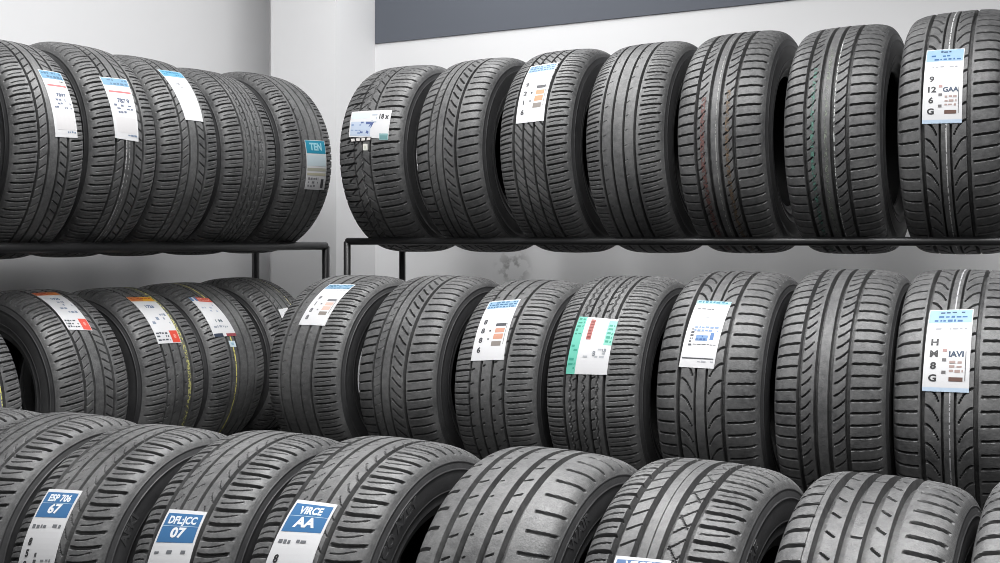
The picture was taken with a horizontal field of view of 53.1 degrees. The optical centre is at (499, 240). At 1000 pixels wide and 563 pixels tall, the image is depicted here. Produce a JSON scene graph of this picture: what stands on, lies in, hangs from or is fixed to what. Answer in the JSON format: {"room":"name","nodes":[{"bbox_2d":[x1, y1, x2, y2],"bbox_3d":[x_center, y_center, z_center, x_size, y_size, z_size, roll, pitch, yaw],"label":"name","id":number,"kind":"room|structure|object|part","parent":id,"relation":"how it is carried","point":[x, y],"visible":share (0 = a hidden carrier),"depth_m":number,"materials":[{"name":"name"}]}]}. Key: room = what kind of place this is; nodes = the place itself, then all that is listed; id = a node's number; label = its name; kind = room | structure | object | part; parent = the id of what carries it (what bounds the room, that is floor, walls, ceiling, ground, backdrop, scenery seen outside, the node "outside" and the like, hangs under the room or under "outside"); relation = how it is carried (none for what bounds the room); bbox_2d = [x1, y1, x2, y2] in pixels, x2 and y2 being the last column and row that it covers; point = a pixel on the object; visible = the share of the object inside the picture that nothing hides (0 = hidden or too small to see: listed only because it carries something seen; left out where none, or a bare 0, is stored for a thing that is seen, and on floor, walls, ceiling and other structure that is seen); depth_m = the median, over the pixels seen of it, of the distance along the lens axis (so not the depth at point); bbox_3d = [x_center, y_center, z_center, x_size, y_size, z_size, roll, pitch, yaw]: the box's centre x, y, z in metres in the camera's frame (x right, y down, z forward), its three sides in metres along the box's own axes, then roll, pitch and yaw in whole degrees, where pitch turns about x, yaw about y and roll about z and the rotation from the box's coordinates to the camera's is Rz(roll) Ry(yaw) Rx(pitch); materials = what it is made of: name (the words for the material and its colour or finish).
{"room":"tire shop","nodes":[
{"label":"tire shop","id":0,"kind":"room"},
{"bbox_2d":[0,0,268,388],"bbox_3d":[-2.491,-0.535,2.375,0.100,3.100,6.020,0,0,27],"label":"wall","id":1,"kind":"structure","parent":0,"point":[218,36],"depth_m":4.24,"materials":[{"name":"white paint"}]},
{"bbox_2d":[271,0,374,391],"bbox_3d":[-0.814,-0.535,4.618,0.363,3.100,0.308,0,0,27],"label":"pillar","id":2,"kind":"structure","parent":0,"point":[324,48],"depth_m":4.47,"materials":[{"name":"white paint"}]},
{"bbox_2d":[269,0,999,284],"bbox_3d":[1.489,-0.535,3.694,5.840,3.100,0.100,0,0,27],"label":"wall","id":3,"kind":"structure","parent":0,"point":[798,19],"depth_m":4.06,"materials":[{"name":"white paint"}]},
{"bbox_2d":[375,0,788,43],"bbox_3d":[1.748,-1.503,3.505,5.209,1.164,0.006,0,0,27],"label":"wall panel","id":4,"kind":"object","parent":3,"relation":"attached to","point":[395,20],"depth_m":4.38,"materials":[{"name":"grey paint"}]},
{"bbox_3d":[0.121,1.065,1.069,5.940,0.100,6.020,0,0,27],"label":"floor","id":5,"kind":"structure","parent":0,"visible":0},
{"bbox_2d":[0,407,41,428],"bbox_3d":[-1.240,0.710,2.409,0.223,0.610,0.610,0,0,27],"label":"tire","id":6,"kind":"object","parent":5,"relation":"on","point":[7,415],"visible":0.08,"depth_m":2.38,"materials":[{"name":"rubber"}]},
{"bbox_2d":[0,412,135,562],"bbox_3d":[-1.011,0.710,2.328,0.251,0.610,0.610,0,0,27],"label":"tire","id":7,"kind":"object","parent":5,"relation":"on","point":[32,448],"visible":0.37,"depth_m":2.16,"materials":[{"name":"rubber"}]},
{"bbox_2d":[10,424,226,562],"bbox_3d":[-0.764,0.715,2.227,0.264,0.600,0.600,0,0,27],"label":"tire","id":8,"kind":"object","parent":5,"relation":"on","point":[96,505],"visible":0.59,"depth_m":2.03,"materials":[{"name":"rubber"}]},
{"bbox_3d":[-0.897,0.536,2.026,0.088,0.050,0.035,0,0,27],"label":"colour panel","id":9,"kind":"part","parent":8,"relation":"part of","materials":[{"name":"blue paper"}]},
{"bbox_2d":[0,242,329,430],"bbox_3d":[-1.397,0.510,3.041,0.422,1.010,2.452,0,0,27],"label":"rack","id":10,"kind":"object","parent":5,"relation":"on","point":[97,247],"visible":0.39,"depth_m":3.27,"materials":[{"name":"black metal"}]},
{"bbox_2d":[0,334,21,408],"bbox_3d":[-1.576,0.455,2.683,0.607,0.606,0.251,0,0,27],"label":"tire","id":11,"kind":"object","parent":10,"relation":"on","point":[10,393],"visible":0.45,"depth_m":2.63,"materials":[{"name":"rubber"}]},
{"bbox_2d":[0,39,82,258],"bbox_3d":[-1.472,-0.264,2.892,0.636,0.635,0.219,0,0,35],"label":"tire","id":12,"kind":"object","parent":10,"relation":"on","point":[41,136],"visible":0.93,"depth_m":2.72,"materials":[{"name":"rubber"}]},
{"bbox_3d":[-1.247,-0.461,2.779,0.019,0.024,0.066,0,0,32],"label":"colour panel","id":13,"kind":"part","parent":12,"relation":"part of","materials":[{"name":"blue paper"}]},
{"bbox_3d":[-1.228,-0.430,2.770,0.007,0.006,0.057,0,0,35],"label":"colour panel","id":14,"kind":"part","parent":12,"relation":"part of","materials":[{"name":"red paper"}]},
{"bbox_3d":[-1.194,-0.328,2.749,0.011,0.049,0.056,0,0,31],"label":"colour panel","id":15,"kind":"part","parent":12,"relation":"part of","materials":[{"name":"white paper"}]},
{"bbox_2d":[0,289,127,419],"bbox_3d":[-1.418,0.451,3.000,0.612,0.612,0.263,0,0,27],"label":"tire","id":16,"kind":"object","parent":10,"relation":"on","point":[73,356],"visible":0.5,"depth_m":2.85,"materials":[{"name":"rubber"}]},
{"bbox_3d":[-1.333,0.157,2.975,0.026,0.008,0.041,0,0,27],"label":"colour panel","id":17,"kind":"part","parent":16,"relation":"part of","materials":[{"name":"orange paper"}]},
{"bbox_3d":[-1.210,0.242,2.913,0.029,0.034,0.027,0,0,30],"label":"colour panel","id":18,"kind":"part","parent":16,"relation":"part of","materials":[{"name":"red paper"}]},
{"bbox_2d":[29,42,155,257],"bbox_3d":[-1.358,-0.280,3.119,0.664,0.663,0.231,0,0,35],"label":"tire","id":19,"kind":"object","parent":10,"relation":"on","point":[119,140],"visible":0.56,"depth_m":2.94,"materials":[{"name":"rubber"}]},
{"bbox_3d":[-1.139,-0.470,2.958,0.018,0.027,0.088,0,0,35],"label":"colour panel","id":20,"kind":"part","parent":19,"relation":"part of","materials":[{"name":"blue paper"}]},
{"bbox_3d":[-1.121,-0.439,2.949,0.003,0.007,0.073,0,0,34],"label":"colour panel","id":21,"kind":"part","parent":19,"relation":"part of","materials":[{"name":"red paper"}]},
{"bbox_3d":[-1.093,-0.338,2.929,0.009,0.048,0.066,0,0,35],"label":"colour panel","id":22,"kind":"part","parent":19,"relation":"part of","materials":[{"name":"white paper"}]},
{"bbox_2d":[20,287,203,426],"bbox_3d":[-1.276,0.455,3.283,0.605,0.605,0.266,0,0,27],"label":"tire","id":23,"kind":"object","parent":10,"relation":"on","point":[159,347],"visible":0.41,"depth_m":3.13,"materials":[{"name":"rubber"}]},
{"bbox_3d":[-1.165,0.186,3.192,0.024,0.014,0.048,0,0,33],"label":"colour panel","id":24,"kind":"part","parent":23,"relation":"part of","materials":[{"name":"orange paper"}]},
{"bbox_3d":[-1.141,0.188,3.231,0.023,0.015,0.048,0,0,32],"label":"colour panel","id":25,"kind":"part","parent":23,"relation":"part of","materials":[{"name":"orange paper"}]},
{"bbox_3d":[-1.035,0.303,3.180,0.022,0.039,0.033,0,0,27],"label":"colour panel","id":26,"kind":"part","parent":23,"relation":"part of","materials":[{"name":"red paper"}]},
{"bbox_2d":[101,54,216,255],"bbox_3d":[-1.242,-0.282,3.352,0.667,0.667,0.236,0,0,35],"label":"tire","id":27,"kind":"object","parent":10,"relation":"on","point":[182,186],"visible":0.45,"depth_m":3.17,"materials":[{"name":"rubber"}]},
{"bbox_3d":[-1.062,-0.540,3.240,0.027,0.024,0.089,0,0,31],"label":"colour panel","id":28,"kind":"part","parent":27,"relation":"part of","materials":[{"name":"blue paper"}]},
{"bbox_3d":[-1.236,0.020,2.961,0.031,0.031,2.390,0,0,27],"label":"rail","id":29,"kind":"part","parent":10,"relation":"part of","materials":[{"name":"black metal"}]},
{"bbox_2d":[139,282,263,435],"bbox_3d":[-1.146,0.452,3.544,0.610,0.610,0.281,0,0,27],"label":"tire","id":30,"kind":"object","parent":10,"relation":"on","point":[227,339],"visible":0.5,"depth_m":3.39,"materials":[{"name":"rubber"}]},
{"bbox_3d":[-1.013,0.202,3.422,0.020,0.019,0.061,0,0,39],"label":"colour panel","id":31,"kind":"part","parent":30,"relation":"part of","materials":[{"name":"red paper"}]},
{"bbox_3d":[-0.941,0.315,3.348,0.006,0.011,0.039,0,0,34],"label":"colour panel","id":32,"kind":"part","parent":30,"relation":"part of","materials":[{"name":"blue paper"}]},
{"bbox_3d":[-0.912,0.318,3.397,0.005,0.011,0.046,0,0,29],"label":"colour panel","id":33,"kind":"part","parent":30,"relation":"part of","materials":[{"name":"red paper"}]},
{"bbox_2d":[163,68,274,254],"bbox_3d":[-1.113,-0.283,3.611,0.668,0.668,0.244,0,0,35],"label":"tire","id":34,"kind":"object","parent":10,"relation":"on","point":[245,169],"visible":0.41,"depth_m":3.42,"materials":[{"name":"rubber"}]},
{"bbox_2d":[201,277,294,432],"bbox_3d":[-1.009,0.448,3.818,0.617,0.617,0.261,0,0,27],"label":"tire","id":35,"kind":"object","parent":10,"relation":"on","point":[265,302],"visible":0.15,"depth_m":3.64,"materials":[{"name":"rubber"}]},
{"bbox_3d":[-1.024,0.517,4.190,0.031,0.995,0.031,0,0,27],"label":"post","id":36,"kind":"part","parent":10,"relation":"part of","materials":[{"name":"black metal"}]},
{"bbox_3d":[-1.236,0.718,2.961,0.031,0.031,2.390,0,0,27],"label":"rail","id":37,"kind":"part","parent":10,"relation":"part of","materials":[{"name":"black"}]},
{"bbox_2d":[223,72,331,253],"bbox_3d":[-0.976,-0.300,3.882,0.699,0.697,0.261,0,0,35],"label":"tire","id":38,"kind":"object","parent":10,"relation":"on","point":[302,149],"visible":0.54,"depth_m":3.68,"materials":[{"name":"rubber"}]},
{"bbox_3d":[-0.682,-0.347,3.701,0.008,0.051,0.102,0,0,33],"label":"colour panel","id":39,"kind":"part","parent":38,"relation":"part of","materials":[{"name":"teal paper"}]},
{"bbox_3d":[-0.679,-0.247,3.705,0.003,0.011,0.098,0,0,34],"label":"colour panel","id":40,"kind":"part","parent":38,"relation":"part of","materials":[{"name":"beige paper"}]},
{"bbox_3d":[-0.678,-0.265,3.703,0.002,0.013,0.098,0,0,34],"label":"colour panel","id":41,"kind":"part","parent":38,"relation":"part of","materials":[{"name":"beige paper"}]},
{"bbox_3d":[-0.678,-0.298,3.701,0.002,0.044,0.100,0,0,34],"label":"colour panel","id":42,"kind":"part","parent":38,"relation":"part of","materials":[{"name":"paper"}]},
{"bbox_3d":[-0.702,0.517,4.029,0.031,0.995,0.031,0,0,27],"label":"post","id":43,"kind":"part","parent":10,"relation":"part of","materials":[{"name":"black metal"}]},
{"bbox_2d":[132,430,338,562],"bbox_3d":[-0.488,0.714,2.132,0.256,0.603,0.605,0,0,28],"label":"tire","id":44,"kind":"object","parent":5,"relation":"on","point":[216,508],"visible":0.59,"depth_m":1.95,"materials":[{"name":"rubber"}]},
{"bbox_3d":[-0.613,0.551,1.913,0.091,0.055,0.031,0,0,25],"label":"colour panel","id":45,"kind":"part","parent":44,"relation":"part of","materials":[{"name":"blue paper"}]},
{"bbox_2d":[250,436,479,562],"bbox_3d":[-0.218,0.708,2.010,0.274,0.614,0.614,0,0,31],"label":"tire","id":46,"kind":"object","parent":5,"relation":"on","point":[364,499],"visible":0.81,"depth_m":1.85,"materials":[{"name":"rubber"}]},
{"bbox_3d":[-0.351,0.506,1.820,0.091,0.047,0.040,0,0,31],"label":"colour panel","id":47,"kind":"part","parent":46,"relation":"part of","materials":[{"name":"blue paper"}]},
{"bbox_2d":[416,446,637,562],"bbox_3d":[0.094,0.705,1.876,0.270,0.620,0.620,0,0,33],"label":"tire","id":48,"kind":"object","parent":5,"relation":"on","point":[520,504],"visible":0.8,"depth_m":1.73,"materials":[{"name":"rubber"}]},
{"bbox_2d":[344,237,999,280],"bbox_3d":[0.747,0.502,3.137,2.759,1.026,0.419,0,0,27],"label":"rack","id":49,"kind":"object","parent":5,"relation":"on","point":[705,241],"visible":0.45,"depth_m":2.99,"materials":[{"name":"black metal"}]},
{"bbox_3d":[-0.547,0.508,3.578,0.025,1.014,0.025,0,0,27],"label":"post","id":50,"kind":"part","parent":49,"relation":"part of","materials":[{"name":"black metal"}]},
{"bbox_2d":[340,65,454,251],"bbox_3d":[-0.303,-0.299,3.661,0.263,0.678,0.679,0,0,26],"label":"tire","id":51,"kind":"object","parent":49,"relation":"on","point":[381,182],"visible":0.56,"depth_m":3.40,"materials":[{"name":"rubber"}]},
{"bbox_3d":[-0.472,-0.378,3.378,0.086,0.055,0.013,0,0,28],"label":"colour panel","id":52,"kind":"part","parent":51,"relation":"part of","materials":[{"name":"paper"}]},
{"bbox_3d":[-0.471,-0.425,3.394,0.077,0.023,0.009,0,0,28],"label":"colour panel","id":53,"kind":"part","parent":51,"relation":"part of","materials":[{"name":"white paper"}]},
{"bbox_3d":[-0.382,0.508,3.908,0.025,1.014,0.025,0,0,27],"label":"post","id":54,"kind":"part","parent":49,"relation":"part of","materials":[{"name":"black metal"}]},
{"bbox_2d":[417,57,532,251],"bbox_3d":[-0.020,-0.299,3.521,0.257,0.678,0.678,0,0,29],"label":"tire","id":55,"kind":"object","parent":49,"relation":"on","point":[459,159],"visible":0.65,"depth_m":3.26,"materials":[{"name":"rubber"}]},
{"bbox_2d":[500,49,615,252],"bbox_3d":[0.258,-0.301,3.382,0.256,0.681,0.681,0,0,29],"label":"tire","id":56,"kind":"object","parent":49,"relation":"on","point":[545,176],"visible":0.73,"depth_m":3.12,"materials":[{"name":"rubber"}]},
{"bbox_3d":[0.114,-0.421,3.096,0.029,0.017,0.007,0,0,29],"label":"colour panel","id":57,"kind":"part","parent":56,"relation":"part of","materials":[{"name":"grey paper"}]},
{"bbox_3d":[0.119,-0.444,3.103,0.028,0.018,0.008,0,0,27],"label":"colour panel","id":58,"kind":"part","parent":56,"relation":"part of","materials":[{"name":"orange paper"}]},
{"bbox_3d":[0.125,-0.464,3.112,0.028,0.016,0.008,0,0,27],"label":"colour panel","id":59,"kind":"part","parent":56,"relation":"part of","materials":[{"name":"orange paper"}]},
{"bbox_3d":[0.135,-0.550,3.183,0.092,0.030,0.026,0,0,25],"label":"colour panel","id":60,"kind":"part","parent":56,"relation":"part of","materials":[{"name":"blue paper"}]},
{"bbox_2d":[586,41,701,252],"bbox_3d":[0.523,-0.300,3.249,0.259,0.679,0.679,0,0,30],"label":"tire","id":61,"kind":"object","parent":49,"relation":"on","point":[632,129],"visible":0.68,"depth_m":3.00,"materials":[{"name":"rubber"}]},
{"bbox_3d":[0.665,0.001,2.972,2.709,0.025,0.025,0,0,27],"label":"rail","id":62,"kind":"part","parent":49,"relation":"part of","materials":[{"name":"black metal"}]},
{"bbox_2d":[678,30,800,252],"bbox_3d":[0.784,-0.304,3.118,0.265,0.685,0.685,0,0,30],"label":"tire","id":63,"kind":"object","parent":49,"relation":"on","point":[731,157],"visible":0.73,"depth_m":2.87,"materials":[{"name":"rubber"}]},
{"bbox_2d":[784,24,906,253],"bbox_3d":[1.055,-0.298,2.983,0.263,0.674,0.675,0,0,31],"label":"tire","id":64,"kind":"object","parent":49,"relation":"on","point":[841,145],"visible":0.88,"depth_m":2.74,"materials":[{"name":"rubber"}]},
{"bbox_2d":[897,9,999,253],"bbox_3d":[1.320,-0.305,2.850,0.261,0.687,0.688,0,0,31],"label":"tire","id":65,"kind":"object","parent":49,"relation":"on","point":[948,113],"visible":0.95,"depth_m":2.60,"materials":[{"name":"rubber"}]},
{"bbox_3d":[1.132,-0.306,2.562,0.095,0.013,0.002,0,0,31],"label":"colour panel","id":66,"kind":"part","parent":65,"relation":"part of","materials":[{"name":"paper"}]},
{"bbox_3d":[1.159,-0.483,2.604,0.089,0.036,0.021,0,0,33],"label":"colour panel","id":67,"kind":"part","parent":65,"relation":"part of","materials":[{"name":"blue paper"}]},
{"bbox_2d":[585,457,803,562],"bbox_3d":[0.369,0.705,1.772,0.264,0.620,0.620,0,0,34],"label":"tire","id":68,"kind":"object","parent":5,"relation":"on","point":[670,510],"visible":0.89,"depth_m":1.64,"materials":[{"name":"rubber"}]},
{"bbox_3d":[0.217,0.524,1.571,0.088,0.044,0.025,0,0,30],"label":"colour panel","id":69,"kind":"part","parent":68,"relation":"part of","materials":[{"name":"blue paper"}]},
{"bbox_2d":[775,472,981,562],"bbox_3d":[0.634,0.703,1.639,0.256,0.624,0.624,0,0,34],"label":"tire","id":70,"kind":"object","parent":5,"relation":"on","point":[842,517],"visible":0.92,"depth_m":1.53,"materials":[{"name":"rubber"}]},
{"bbox_2d":[971,482,999,562],"bbox_3d":[0.876,0.694,1.530,0.241,0.642,0.642,0,0,34],"label":"tire","id":71,"kind":"object","parent":5,"relation":"on","point":[986,549],"visible":1,"depth_m":1.46,"materials":[{"name":"rubber"}]},
{"bbox_3d":[0.447,0.843,2.717,2.380,0.344,0.330,0,0,27],"label":"rack","id":72,"kind":"object","parent":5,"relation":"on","visible":0},
{"bbox_2d":[269,275,405,441],"bbox_3d":[-0.436,0.405,3.159,0.283,0.595,0.595,0,0,31],"label":"tire","id":73,"kind":"object","parent":72,"relation":"on","point":[318,343],"visible":0.47,"depth_m":2.92,"materials":[{"name":"rubber"}]},
{"bbox_3d":[-0.522,0.212,2.944,0.029,0.010,0.008,0,0,29],"label":"colour panel","id":74,"kind":"part","parent":73,"relation":"part of","materials":[{"name":"grey paper"}]},
{"bbox_3d":[-0.514,0.198,2.954,0.029,0.010,0.011,0,0,31],"label":"colour panel","id":75,"kind":"part","parent":73,"relation":"part of","materials":[{"name":"orange paper"}]},
{"bbox_3d":[-0.487,0.139,3.032,0.095,0.013,0.024,0,0,28],"label":"colour panel","id":76,"kind":"part","parent":73,"relation":"part of","materials":[{"name":"blue paper"}]},
{"bbox_2d":[359,275,498,450],"bbox_3d":[-0.151,0.403,3.016,0.273,0.599,0.599,0,0,30],"label":"tire","id":77,"kind":"object","parent":72,"relation":"on","point":[413,340],"visible":0.53,"depth_m":2.78,"materials":[{"name":"rubber"}]},
{"bbox_2d":[455,280,582,459],"bbox_3d":[0.121,0.407,2.880,0.261,0.592,0.592,0,0,30],"label":"tire","id":78,"kind":"object","parent":72,"relation":"on","point":[501,376],"visible":0.43,"depth_m":2.65,"materials":[{"name":"rubber"}]},
{"bbox_3d":[-0.011,0.271,2.651,0.029,0.015,0.006,0,0,27],"label":"colour panel","id":79,"kind":"part","parent":78,"relation":"part of","materials":[{"name":"grey paper"}]},
{"bbox_3d":[-0.005,0.253,2.659,0.029,0.016,0.008,0,0,27],"label":"colour panel","id":80,"kind":"part","parent":78,"relation":"part of","materials":[{"name":"orange paper"}]},
{"bbox_3d":[-0.001,0.238,2.668,0.028,0.014,0.008,0,0,26],"label":"colour panel","id":81,"kind":"part","parent":78,"relation":"part of","materials":[{"name":"orange paper"}]},
{"bbox_3d":[0.003,0.224,2.678,0.031,0.011,0.006,0,0,26],"label":"colour panel","id":82,"kind":"part","parent":78,"relation":"part of","materials":[{"name":"grey paper"}]},
{"bbox_3d":[0.007,0.174,2.734,0.089,0.027,0.024,0,0,24],"label":"colour panel","id":83,"kind":"part","parent":78,"relation":"part of","materials":[{"name":"blue paper"}]},
{"bbox_2d":[547,276,685,469],"bbox_3d":[0.371,0.399,2.755,0.265,0.607,0.607,0,0,31],"label":"tire","id":84,"kind":"object","parent":72,"relation":"on","point":[605,355],"visible":0.62,"depth_m":2.52,"materials":[{"name":"rubber"}]},
{"bbox_3d":[0.197,0.266,2.554,0.025,0.141,0.072,0,0,34],"label":"colour panel","id":85,"kind":"part","parent":84,"relation":"part of","materials":[{"name":"green paper"}]},
{"bbox_3d":[0.232,0.225,2.548,0.013,0.049,0.034,0,0,33],"label":"colour panel","id":86,"kind":"part","parent":84,"relation":"part of","materials":[{"name":"red paper"}]},
{"bbox_3d":[0.278,0.232,2.517,0.024,0.058,0.039,0,0,31],"label":"colour panel","id":87,"kind":"part","parent":84,"relation":"part of","materials":[{"name":"teal paper"}]},
{"bbox_2d":[657,271,797,472],"bbox_3d":[0.637,0.390,2.622,0.265,0.622,0.622,0,0,31],"label":"tire","id":88,"kind":"object","parent":72,"relation":"on","point":[719,351],"visible":0.65,"depth_m":2.38,"materials":[{"name":"rubber"}]},
{"bbox_3d":[0.484,0.233,2.399,0.030,0.013,0.008,0,0,31],"label":"colour panel","id":89,"kind":"part","parent":88,"relation":"part of","materials":[{"name":"blue paper"}]},
{"bbox_3d":[0.525,0.152,2.454,0.088,0.009,0.009,0,0,33],"label":"colour panel","id":90,"kind":"part","parent":88,"relation":"part of","materials":[{"name":"blue paper"}]},
{"bbox_2d":[774,269,910,492],"bbox_3d":[0.886,0.386,2.497,0.253,0.630,0.630,0,0,31],"label":"tire","id":91,"kind":"object","parent":72,"relation":"on","point":[834,378],"visible":0.61,"depth_m":2.26,"materials":[{"name":"rubber"}]},
{"bbox_2d":[893,269,999,510],"bbox_3d":[1.116,0.384,2.382,0.251,0.634,0.634,0,0,31],"label":"tire","id":92,"kind":"object","parent":72,"relation":"on","point":[946,389],"visible":0.83,"depth_m":2.15,"materials":[{"name":"rubber"}]},
{"bbox_3d":[0.945,0.316,2.123,0.092,0.012,0.003,0,0,31],"label":"colour panel","id":93,"kind":"part","parent":92,"relation":"part of","materials":[{"name":"white paper"}]},
{"bbox_3d":[0.988,0.166,2.192,0.087,0.031,0.025,0,0,28],"label":"colour panel","id":94,"kind":"part","parent":92,"relation":"part of","materials":[{"name":"blue paper"}]}
]}

